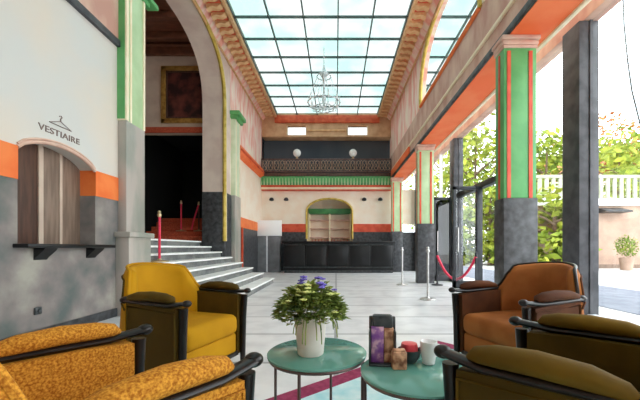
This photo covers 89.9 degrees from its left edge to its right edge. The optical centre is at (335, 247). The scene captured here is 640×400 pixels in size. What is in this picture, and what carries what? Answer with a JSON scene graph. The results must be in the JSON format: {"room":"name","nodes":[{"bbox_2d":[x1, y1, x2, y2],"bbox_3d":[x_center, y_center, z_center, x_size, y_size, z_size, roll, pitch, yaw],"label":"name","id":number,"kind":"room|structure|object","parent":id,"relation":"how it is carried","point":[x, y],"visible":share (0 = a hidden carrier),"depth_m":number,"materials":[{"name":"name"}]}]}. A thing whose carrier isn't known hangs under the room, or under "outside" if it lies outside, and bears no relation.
{"room":"theater lobby","nodes":[
{"label":"theater lobby","id":0,"kind":"room"},
{"bbox_2d":[0,0,230,338],"bbox_3d":[-3.515,-2.500,3.410,0.700,7.000,12.820,0,0,0],"label":"wall","id":1,"kind":"structure","parent":0,"point":[58,58],"depth_m":4.02,"materials":[{"name":"white paint"}]},
{"bbox_2d":[17,144,36,243],"bbox_3d":[-3.460,-0.670,3.465,0.040,1.260,0.500,0,0,0],"label":"shutter","id":2,"kind":"object","parent":1,"relation":"attached to","point":[27,154],"depth_m":3.57,"materials":[{"name":"brown wood"}]},
{"bbox_2d":[34,307,41,314],"bbox_3d":[-3.213,0.680,3.460,0.044,0.080,0.080,0,0,0],"label":"wall socket","id":3,"kind":"object","parent":1,"relation":"attached to","point":[38,310],"visible":1,"depth_m":3.44,"materials":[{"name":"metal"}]},
{"bbox_2d":[16,138,96,243],"bbox_3d":[-3.349,-0.670,3.775,0.262,1.260,1.120,0,0,0],"label":"hatch","id":4,"kind":"object","parent":1,"relation":"attached to","point":[48,182],"visible":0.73,"depth_m":3.80,"materials":[{"name":"brown wood"}]},
{"bbox_2d":[0,308,116,340],"bbox_3d":[-3.223,0.940,0.850,0.025,0.120,7.700,0,0,0],"label":"baseboard","id":5,"kind":"structure","parent":1,"relation":"attached to","point":[111,313],"depth_m":4.18,"materials":[{"name":"stone"}]},
{"bbox_2d":[38,116,79,144],"bbox_3d":[-3.235,-1.428,3.758,0.013,0.257,0.560,0,0,0],"label":"cloakroom lettering","id":6,"kind":"object","parent":1,"relation":"attached to","point":[46,126],"visible":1,"depth_m":3.74},
{"bbox_2d":[44,147,79,243],"bbox_3d":[-3.460,-0.670,4.025,0.040,1.260,0.620,0,0,0],"label":"shutter","id":7,"kind":"object","parent":1,"relation":"attached to","point":[61,176],"depth_m":3.98,"materials":[{"name":"brown wood"}]},
{"bbox_2d":[12,244,115,259],"bbox_3d":[-3.260,0.043,3.840,0.360,0.175,1.280,0,0,0],"label":"ledge","id":8,"kind":"object","parent":1,"relation":"attached to","point":[40,251],"visible":1,"depth_m":3.54,"materials":[{"name":"black paint"}]},
{"bbox_2d":[192,0,276,121],"bbox_3d":[-3.205,-5.740,5.650,1.270,0.420,17.300,0,0,0],"label":"trim","id":9,"kind":"structure","parent":1,"relation":"attached to","point":[226,32],"depth_m":9.18,"materials":[{"name":"beige paint"}]},
{"bbox_2d":[145,0,189,42],"bbox_3d":[-5.920,-6.110,7.400,4.160,0.380,4.400,0,0,0],"label":"ceiling","id":10,"kind":"structure","parent":0,"point":[161,26],"depth_m":8.83,"materials":[{"name":"brown wood"}]},
{"bbox_2d":[145,135,201,232],"bbox_3d":[-5.150,-1.500,11.400,2.500,5.000,3.200,0,0,0],"label":"wall","id":11,"kind":"structure","parent":0,"point":[173,163],"depth_m":11.92,"materials":[{"name":"black paint"}]},
{"bbox_2d":[145,43,201,134],"bbox_3d":[-5.770,-2.600,9.630,4.460,7.200,0.340,0,0,0],"label":"wall","id":12,"kind":"structure","parent":0,"point":[157,55],"depth_m":9.60,"materials":[{"name":"beige paint"}]},
{"bbox_2d":[161,66,201,122],"bbox_3d":[-4.500,-4.580,9.560,1.440,1.700,0.080,0,0,0],"label":"painting","id":13,"kind":"object","parent":12,"relation":"attached to","point":[181,88],"visible":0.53,"depth_m":9.57,"materials":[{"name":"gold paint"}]},
{"bbox_2d":[230,67,264,271],"bbox_3d":[-3.455,-2.500,12.050,0.810,7.000,4.500,0,0,0],"label":"wall","id":14,"kind":"structure","parent":0,"point":[251,171],"depth_m":11.85,"materials":[{"name":"beige paint"}]},
{"bbox_2d":[241,227,242,266],"bbox_3d":[-3.210,0.150,10.940,0.060,1.700,0.080,0,0,0],"label":"trim","id":15,"kind":"structure","parent":14,"relation":"attached to","point":[241,227],"depth_m":10.90,"materials":[{"name":"red paint"}]},
{"bbox_2d":[99,271,460,399],"bbox_3d":[-2.290,1.100,6.200,11.820,0.200,18.800,0,0,0],"label":"floor","id":16,"kind":"structure","parent":0,"point":[366,295],"depth_m":4.89,"materials":[{"name":"white stone"}]},
{"bbox_2d":[114,0,158,315],"bbox_3d":[-3.120,-1.750,5.080,0.240,5.500,0.840,0,0,0],"label":"pilaster","id":17,"kind":"object","parent":16,"relation":"on","point":[133,245],"visible":0.91,"depth_m":4.84,"materials":[{"name":"green paint"}]},
{"bbox_2d":[146,218,201,245],"bbox_3d":[-4.925,0.000,10.710,1.910,2.000,2.180,0,0,0],"label":"carpeted steps","id":18,"kind":"structure","parent":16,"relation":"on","point":[169,226],"depth_m":10.18,"materials":[{"name":"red carpet"}]},
{"bbox_2d":[176,200,184,230],"bbox_3d":[-4.830,-1.002,9.980,0.310,0.965,0.310,0,0,0],"label":"stanchion","id":19,"kind":"object","parent":18,"relation":"on","point":[180,200],"visible":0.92,"depth_m":9.96,"materials":[{"name":"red metal"}]},
{"bbox_2d":[194,202,201,230],"bbox_3d":[-4.280,-0.983,9.980,0.310,0.925,0.310,0,0,0],"label":"stanchion","id":20,"kind":"object","parent":18,"relation":"on","point":[198,202],"visible":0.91,"depth_m":9.96,"materials":[{"name":"gold metal"}]},
{"bbox_2d":[191,205,198,229],"bbox_3d":[-4.373,-0.946,9.923,0.246,0.782,0.063,0,0,-18],"label":"rope","id":21,"kind":"object","parent":20,"relation":"hanging from","point":[198,205],"visible":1,"depth_m":9.90,"materials":[{"name":"red fabric"}]},
{"bbox_2d":[119,262,250,370],"bbox_3d":[-1.226,0.560,2.499,0.845,0.885,0.797,0,0,18],"label":"chair","id":22,"kind":"object","parent":16,"relation":"on","point":[188,319],"visible":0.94,"depth_m":2.38,"materials":[{"name":"yellow fabric"}]},
{"bbox_2d":[187,311,236,351],"bbox_3d":[-1.188,0.629,2.487,0.620,0.170,0.583,0,0,18],"label":"seat cushion","id":23,"kind":"object","parent":22,"relation":"on","point":[206,329],"depth_m":2.40,"materials":[{"name":"yellow fabric"}]},
{"bbox_2d":[151,238,273,296],"bbox_3d":[-4.885,0.400,7.400,6.230,1.200,4.360,0,0,0],"label":"staircase","id":24,"kind":"structure","parent":16,"relation":"on","point":[205,265],"depth_m":7.32,"materials":[{"name":"white stone"}]},
{"bbox_2d":[151,211,168,261],"bbox_3d":[-3.200,-0.212,5.800,0.310,0.925,0.310,0,0,0],"label":"stanchion","id":25,"kind":"object","parent":24,"relation":"on","point":[159,214],"visible":0.94,"depth_m":5.78,"materials":[{"name":"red metal"}]},
{"bbox_2d":[230,110,245,261],"bbox_3d":[-3.090,-1.600,10.110,0.300,5.200,0.740,0,0,0],"label":"pilaster","id":26,"kind":"object","parent":16,"relation":"on","point":[237,119],"visible":0.9,"depth_m":9.87,"materials":[{"name":"green paint"}]},
{"bbox_2d":[257,220,281,271],"bbox_3d":[-2.815,-0.070,13.360,1.130,2.140,0.380,0,0,0],"label":"sign stand","id":27,"kind":"object","parent":16,"relation":"on","point":[269,233],"visible":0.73,"depth_m":13.20,"materials":[{"name":"grey laminate"}]},
{"bbox_2d":[308,206,350,240],"bbox_3d":[-0.285,-0.475,14.680,1.930,2.950,0.460,0,0,0],"label":"bar shelf","id":28,"kind":"object","parent":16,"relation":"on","point":[326,223],"visible":0.66,"depth_m":14.85,"materials":[{"name":"beige wood"}]},
{"bbox_2d":[282,241,394,272],"bbox_3d":[0.100,0.365,13.051,4.520,1.270,0.758,0,0,0],"label":"bar counter","id":29,"kind":"object","parent":16,"relation":"on","point":[299,256],"depth_m":12.77,"materials":[{"name":"black paint"}]},
{"bbox_2d":[282,241,394,242],"bbox_3d":[0.100,-0.235,13.080,4.520,0.070,0.700,0,0,0],"label":"countertop","id":30,"kind":"structure","parent":29,"relation":"on","point":[282,241],"depth_m":12.73,"materials":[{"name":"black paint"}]},
{"bbox_2d":[265,341,460,399],"bbox_3d":[0.531,0.996,1.234,3.700,0.008,2.600,0,0,-41],"label":"rug","id":31,"kind":"object","parent":16,"relation":"on","point":[347,385],"visible":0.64,"depth_m":2.23,"materials":[{"name":"fabric"}]},
{"bbox_2d":[0,322,262,399],"bbox_3d":[-0.759,0.552,0.867,0.797,0.885,0.845,0,0,34],"label":"chair","id":32,"kind":"object","parent":31,"relation":"on","point":[87,361],"visible":1,"depth_m":1.05,"materials":[{"name":"yellow fabric"}]},
{"bbox_2d":[267,338,366,399],"bbox_3d":[-0.090,0.742,1.530,0.470,0.500,0.470,0,0,0],"label":"side table","id":33,"kind":"object","parent":31,"relation":"on","point":[339,355],"visible":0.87,"depth_m":1.43,"materials":[{"name":"green glass"}]},
{"bbox_2d":[270,275,349,357],"bbox_3d":[-0.115,0.311,1.491,0.377,0.363,0.375,0,0,0],"label":"flower pot","id":34,"kind":"object","parent":33,"relation":"on","point":[310,327],"visible":1,"depth_m":1.42,"materials":[{"name":"white ceramic"}]},
{"bbox_2d":[361,353,461,399],"bbox_3d":[0.335,0.750,1.330,0.464,0.485,0.464,0,0,0],"label":"side table","id":35,"kind":"object","parent":31,"relation":"on","point":[420,381],"visible":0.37,"depth_m":1.23,"materials":[{"name":"green glass"}]},
{"bbox_2d":[369,314,395,366],"bbox_3d":[0.202,0.400,1.400,0.116,0.215,0.080,0,0,7],"label":"holder","id":36,"kind":"object","parent":35,"relation":"on","point":[382,332],"visible":0.84,"depth_m":1.38,"materials":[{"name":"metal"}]},
{"bbox_2d":[391,348,406,369],"bbox_3d":[0.265,0.466,1.345,0.060,0.082,0.040,0,0,0],"label":"box","id":37,"kind":"object","parent":35,"relation":"on","point":[398,355],"visible":1,"depth_m":1.32,"materials":[{"name":"brown cardboard"}]},
{"bbox_2d":[398,341,420,363],"bbox_3d":[0.325,0.463,1.420,0.100,0.088,0.100,0,0,0],"label":"bowl","id":38,"kind":"object","parent":35,"relation":"on","point":[413,351],"visible":0.7,"depth_m":1.39,"materials":[{"name":"ceramic"}]},
{"bbox_2d":[401,341,417,351],"bbox_3d":[0.325,0.448,1.420,0.076,0.058,0.076,0,0,0],"label":"candle","id":39,"kind":"object","parent":38,"relation":"on","point":[410,346],"depth_m":1.39,"materials":[{"name":"red wax"}]},
{"bbox_2d":[420,339,438,365],"bbox_3d":[0.414,0.457,1.405,0.094,0.100,0.074,0,0,-32],"label":"cup","id":40,"kind":"object","parent":35,"relation":"on","point":[427,346],"visible":0.86,"depth_m":1.37,"materials":[{"name":"ceramic"}]},
{"bbox_2d":[448,261,586,354],"bbox_3d":[1.458,0.552,2.498,0.845,0.885,0.797,0,0,-19],"label":"chair","id":41,"kind":"object","parent":31,"relation":"on","point":[482,311],"visible":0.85,"depth_m":2.62,"materials":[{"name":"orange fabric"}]},
{"bbox_2d":[463,310,521,346],"bbox_3d":[1.421,0.621,2.484,0.620,0.170,0.583,0,0,-19],"label":"seat cushion","id":42,"kind":"object","parent":41,"relation":"on","point":[489,327],"depth_m":2.44,"materials":[{"name":"orange fabric"}]},
{"bbox_2d":[434,313,639,399],"bbox_3d":[0.878,0.552,1.025,0.797,0.885,0.845,0,0,-42],"label":"chair","id":43,"kind":"object","parent":31,"relation":"on","point":[568,356],"visible":1,"depth_m":0.99,"materials":[{"name":"green fabric"}]},
{"bbox_2d":[390,177,403,271],"bbox_3d":[2.545,-0.965,13.420,0.530,3.930,0.320,0,0,0],"label":"column","id":44,"kind":"structure","parent":16,"relation":"on","point":[396,182],"depth_m":13.29,"materials":[{"name":"green paint"}]},
{"bbox_2d":[396,247,407,285],"bbox_3d":[1.790,0.487,8.650,0.310,1.025,0.310,0,0,0],"label":"stanchion","id":45,"kind":"object","parent":16,"relation":"on","point":[402,249],"visible":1,"depth_m":8.63,"materials":[{"name":"metal"}]},
{"bbox_2d":[415,174,415,224],"bbox_3d":[3.560,-1.100,13.760,0.280,4.200,0.360,0,0,0],"label":"post","id":46,"kind":"object","parent":16,"relation":"on","point":[415,174],"visible":0.2,"depth_m":13.77,"materials":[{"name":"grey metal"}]},
{"bbox_2d":[414,144,435,282],"bbox_3d":[2.545,-0.965,9.170,0.530,3.930,0.320,0,0,0],"label":"column","id":47,"kind":"structure","parent":16,"relation":"on","point":[424,227],"depth_m":9.04,"materials":[{"name":"green paint"}]},
{"bbox_2d":[420,247,435,300],"bbox_3d":[1.780,0.487,6.200,0.310,1.025,0.310,0,0,0],"label":"stanchion","id":48,"kind":"object","parent":16,"relation":"on","point":[427,298],"visible":1,"depth_m":6.18,"materials":[{"name":"metal"}]},
{"bbox_2d":[431,252,442,285],"bbox_3d":[2.720,0.547,8.600,0.310,0.905,0.310,0,0,0],"label":"stanchion","id":49,"kind":"object","parent":16,"relation":"on","point":[436,284],"visible":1,"depth_m":8.58,"materials":[{"name":"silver metal"}]},
{"bbox_2d":[439,154,442,196],"bbox_3d":[3.590,-1.100,11.620,0.120,4.200,3.960,0,0,0],"label":"window","id":50,"kind":"structure","parent":16,"relation":"on","point":[440,155],"depth_m":10.94,"materials":[{"name":"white glass"}]},
{"bbox_2d":[450,138,462,281],"bbox_3d":[3.560,-1.100,9.460,0.280,4.200,0.360,0,0,0],"label":"post","id":51,"kind":"object","parent":16,"relation":"on","point":[456,144],"visible":0.62,"depth_m":9.30,"materials":[{"name":"grey metal"}]},
{"bbox_2d":[434,197,451,280],"bbox_3d":[3.200,-0.260,9.488,0.640,2.480,0.105,0,0,0],"label":"door","id":52,"kind":"structure","parent":51,"relation":"attached to","point":[442,206],"depth_m":9.49,"materials":[{"name":"black metal"}]},
{"bbox_2d":[414,0,621,197],"bbox_3d":[3.590,-2.430,5.650,0.220,1.940,17.300,0,0,0],"label":"window","id":53,"kind":"structure","parent":51,"relation":"attached to","point":[491,181],"depth_m":5.46,"materials":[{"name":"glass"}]},
{"bbox_2d":[452,186,482,287],"bbox_3d":[3.200,-0.260,7.787,0.720,2.480,0.105,0,0,0],"label":"door","id":54,"kind":"structure","parent":53,"relation":"attached to","point":[478,191],"depth_m":7.77,"materials":[{"name":"black metal"}]},
{"bbox_2d":[474,252,477,279],"bbox_3d":[3.260,0.547,7.450,0.310,0.905,0.310,0,0,0],"label":"stanchion","id":55,"kind":"object","parent":16,"relation":"on","point":[475,255],"visible":0.52,"depth_m":7.43,"materials":[{"name":"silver metal"}]},
{"bbox_2d":[436,255,476,279],"bbox_3d":[2.990,0.497,8.025,0.064,0.626,1.323,0,0,-25],"label":"rope","id":56,"kind":"object","parent":55,"relation":"hanging from","point":[437,256],"visible":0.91,"depth_m":7.90,"materials":[{"name":"red fabric"}]},
{"bbox_2d":[492,34,540,283],"bbox_3d":[2.545,-0.965,4.540,0.530,3.930,0.320,0,0,0],"label":"column","id":57,"kind":"structure","parent":16,"relation":"on","point":[516,203],"depth_m":4.42,"materials":[{"name":"green paint"}]},
{"bbox_2d":[562,19,598,314],"bbox_3d":[3.560,-1.100,4.660,0.280,4.200,0.360,0,0,0],"label":"post","id":58,"kind":"object","parent":16,"relation":"on","point":[580,44],"visible":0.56,"depth_m":4.50,"materials":[{"name":"grey stone"}]},
{"bbox_2d":[226,0,412,114],"bbox_3d":[-0.385,-5.840,5.600,4.402,0.080,17.000,0,0,0],"label":"window","id":59,"kind":"structure","parent":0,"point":[289,43],"depth_m":9.29,"materials":[{"name":"clear glass"}]},
{"bbox_2d":[307,65,340,112],"bbox_3d":[-0.350,-4.915,9.300,0.990,1.830,0.960,0,0,0],"label":"chandelier","id":60,"kind":"object","parent":59,"relation":"hanging from","point":[323,73],"visible":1,"depth_m":9.26,"materials":[{"name":"clear glass"}]},
{"bbox_2d":[262,138,389,172],"bbox_3d":[-0.170,-4.150,14.750,6.340,1.900,1.500,0,0,0],"label":"wall","id":61,"kind":"structure","parent":0,"point":[271,149],"depth_m":14.50,"materials":[{"name":"grey paint"}]},
{"bbox_2d":[262,114,414,270],"bbox_3d":[0.130,-2.450,14.750,6.740,6.900,1.700,0,0,0],"label":"wall","id":62,"kind":"structure","parent":0,"point":[370,218],"depth_m":14.00,"materials":[{"name":"beige paint"}]},
{"bbox_2d":[260,173,390,190],"bbox_3d":[-0.420,-2.850,14.545,5.644,0.740,1.710,0,0,0],"label":"balcony","id":63,"kind":"object","parent":62,"relation":"attached to","point":[269,181],"visible":0.94,"depth_m":13.71,"materials":[{"name":"green paint"}]},
{"bbox_2d":[261,159,390,172],"bbox_3d":[-0.420,-3.530,13.750,5.580,0.620,0.060,0,0,0],"label":"balcony railing","id":64,"kind":"object","parent":63,"relation":"on","point":[273,163],"visible":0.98,"depth_m":13.74,"materials":[{"name":"brown metal"}]},
{"bbox_2d":[293,149,300,158],"bbox_3d":[-1.676,-4.045,13.750,0.340,0.410,0.340,0,0,0],"label":"globe lamp","id":65,"kind":"object","parent":64,"relation":"on","point":[296,152],"visible":1,"depth_m":13.64,"materials":[{"name":"white glass"}]},
{"bbox_2d":[349,149,356,158],"bbox_3d":[0.731,-4.045,13.750,0.340,0.410,0.340,0,0,0],"label":"globe lamp","id":66,"kind":"object","parent":64,"relation":"on","point":[352,152],"visible":1,"depth_m":13.64,"materials":[{"name":"white glass"}]},
{"bbox_2d":[390,0,590,181],"bbox_3d":[2.670,-4.450,5.650,0.660,3.100,17.300,0,0,0],"label":"beam","id":67,"kind":"structure","parent":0,"point":[466,80],"depth_m":6.36,"materials":[{"name":"paint"}]},
{"bbox_2d":[377,0,442,120],"bbox_3d":[2.170,-5.740,5.650,0.740,0.420,17.300,0,0,0],"label":"trim","id":68,"kind":"structure","parent":67,"relation":"attached to","point":[421,12],"depth_m":9.15,"materials":[{"name":"beige paint"}]},
{"bbox_2d":[426,0,476,92],"bbox_3d":[3.770,-5.840,5.600,2.460,0.080,17.000,0,0,0],"label":"window","id":69,"kind":"structure","parent":67,"relation":"in","point":[456,15],"depth_m":8.65,"materials":[{"name":"clear glass"}]},
{"bbox_2d":[463,255,639,325],"bbox_3d":[31.810,1.135,30.000,56.380,0.230,120.000,0,0,0],"label":"sidewalk","id":70,"kind":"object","parent":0,"point":[612,277],"depth_m":9.74,"materials":[{"name":"white concrete"}]},
{"bbox_2d":[403,130,495,237],"bbox_3d":[8.122,-4.195,23.582,7.898,10.401,7.321,0,0,-42],"label":"tree","id":71,"kind":"object","parent":70,"relation":"on","point":[473,134],"visible":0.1,"depth_m":23.50,"materials":[{"name":"green plant"}]},
{"bbox_2d":[463,206,493,265],"bbox_3d":[7.959,-0.657,20.433,3.997,4.606,4.769,0,0,0],"label":"tree","id":72,"kind":"object","parent":70,"relation":"on","point":[468,257],"visible":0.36,"depth_m":19.52,"materials":[{"name":"green plant"}]},
{"bbox_2d":[463,177,495,264],"bbox_3d":[8.911,-1.563,18.608,3.871,5.660,4.364,0,0,36],"label":"tree","id":73,"kind":"object","parent":70,"relation":"on","point":[488,242],"visible":0.28,"depth_m":18.32,"materials":[{"name":"green plant"}]},
{"bbox_2d":[435,133,538,244],"bbox_3d":[15.234,-6.091,35.183,12.077,14.189,10.375,0,0,0],"label":"tree","id":74,"kind":"object","parent":70,"relation":"on","point":[478,164],"visible":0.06,"depth_m":34.70,"materials":[{"name":"green plant"}]},
{"bbox_2d":[434,113,546,248],"bbox_3d":[8.230,-3.885,20.494,8.594,9.782,7.664,0,0,-31],"label":"tree","id":75,"kind":"object","parent":70,"relation":"on","point":[488,147],"visible":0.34,"depth_m":20.57,"materials":[{"name":"green plant"}]},
{"bbox_2d":[491,140,561,208],"bbox_3d":[14.054,-3.325,22.538,6.768,9.546,8.691,0,0,-17],"label":"tree","id":76,"kind":"object","parent":70,"relation":"on","point":[537,145],"visible":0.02,"depth_m":21.85,"materials":[{"name":"green plant"}]},
{"bbox_2d":[474,127,639,229],"bbox_3d":[12.280,-3.036,18.232,4.334,8.088,8.190,0,0,-42],"label":"tree","id":77,"kind":"object","parent":70,"relation":"on","point":[554,160],"visible":0.29,"depth_m":17.92,"materials":[{"name":"green plant"}]},
{"bbox_2d":[492,175,639,267],"bbox_3d":[18.500,-1.315,18.300,17.400,4.670,5.800,0,0,0],"label":"wall","id":78,"kind":"structure","parent":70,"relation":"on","point":[618,217],"depth_m":16.00,"materials":[{"name":"beige paint"}]},
{"bbox_2d":[536,184,602,261],"bbox_3d":[10.171,-0.697,15.117,3.718,4.514,3.114,0,0,41],"label":"tree","id":79,"kind":"object","parent":70,"relation":"on","point":[552,212],"visible":0.35,"depth_m":14.91,"materials":[{"name":"green plant"}]},
{"bbox_2d":[541,156,638,197],"bbox_3d":[38.000,-5.800,44.000,17.000,13.600,9.200,0,0,0],"label":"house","id":80,"kind":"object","parent":70,"relation":"on","point":[631,156],"visible":0.02,"depth_m":41.70,"materials":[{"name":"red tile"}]},
{"bbox_2d":[553,109,639,197],"bbox_3d":[24.483,-5.500,29.646,8.333,13.009,9.568,0,0,0],"label":"tree","id":81,"kind":"object","parent":70,"relation":"on","point":[615,134],"visible":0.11,"depth_m":27.61,"materials":[{"name":"green plant"}]},
{"bbox_2d":[555,119,639,197],"bbox_3d":[19.079,-3.801,21.842,7.796,9.615,8.094,0,0,0],"label":"tree","id":82,"kind":"object","parent":70,"relation":"on","point":[614,154],"visible":0.21,"depth_m":21.29,"materials":[{"name":"green plant"}]},
{"bbox_2d":[599,132,639,196],"bbox_3d":[23.814,-4.114,24.162,7.557,10.238,8.747,0,0,0],"label":"tree","id":83,"kind":"object","parent":70,"relation":"on","point":[636,133],"visible":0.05,"depth_m":24.57,"materials":[{"name":"green plant"}]},
{"bbox_2d":[613,234,638,269],"bbox_3d":[13.233,0.170,14.614,0.899,1.660,0.935,0,0,0],"label":"potted plant","id":84,"kind":"object","parent":70,"relation":"on","point":[625,263],"visible":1,"depth_m":14.46,"materials":[{"name":"green plant"}]},
{"bbox_2d":[463,266,639,314],"bbox_3d":[5.900,1.016,30.000,2.600,0.008,120.000,0,0,0],"label":"road","id":85,"kind":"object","parent":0,"point":[620,299],"depth_m":6.68,"materials":[{"name":"concrete"}]},
{"bbox_2d":[618,257,634,269],"bbox_3d":[13.250,0.712,14.600,0.558,0.576,0.558,0,0,0],"label":"pot","id":86,"kind":"object","parent":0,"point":[625,263],"depth_m":14.42,"materials":[{"name":"beige ceramic"}]},
{"label":"outside","id":87,"kind":"structure","parent":0,"visible":0},
{"bbox_2d":[622,0,639,123],"bbox_3d":[9.666,-5.889,10.000,1.483,4.625,0.043,0,0,0],"label":"overhead cable","id":88,"kind":"object","parent":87,"point":[623,11],"visible":1,"depth_m":9.98,"materials":[{"name":"metal"}]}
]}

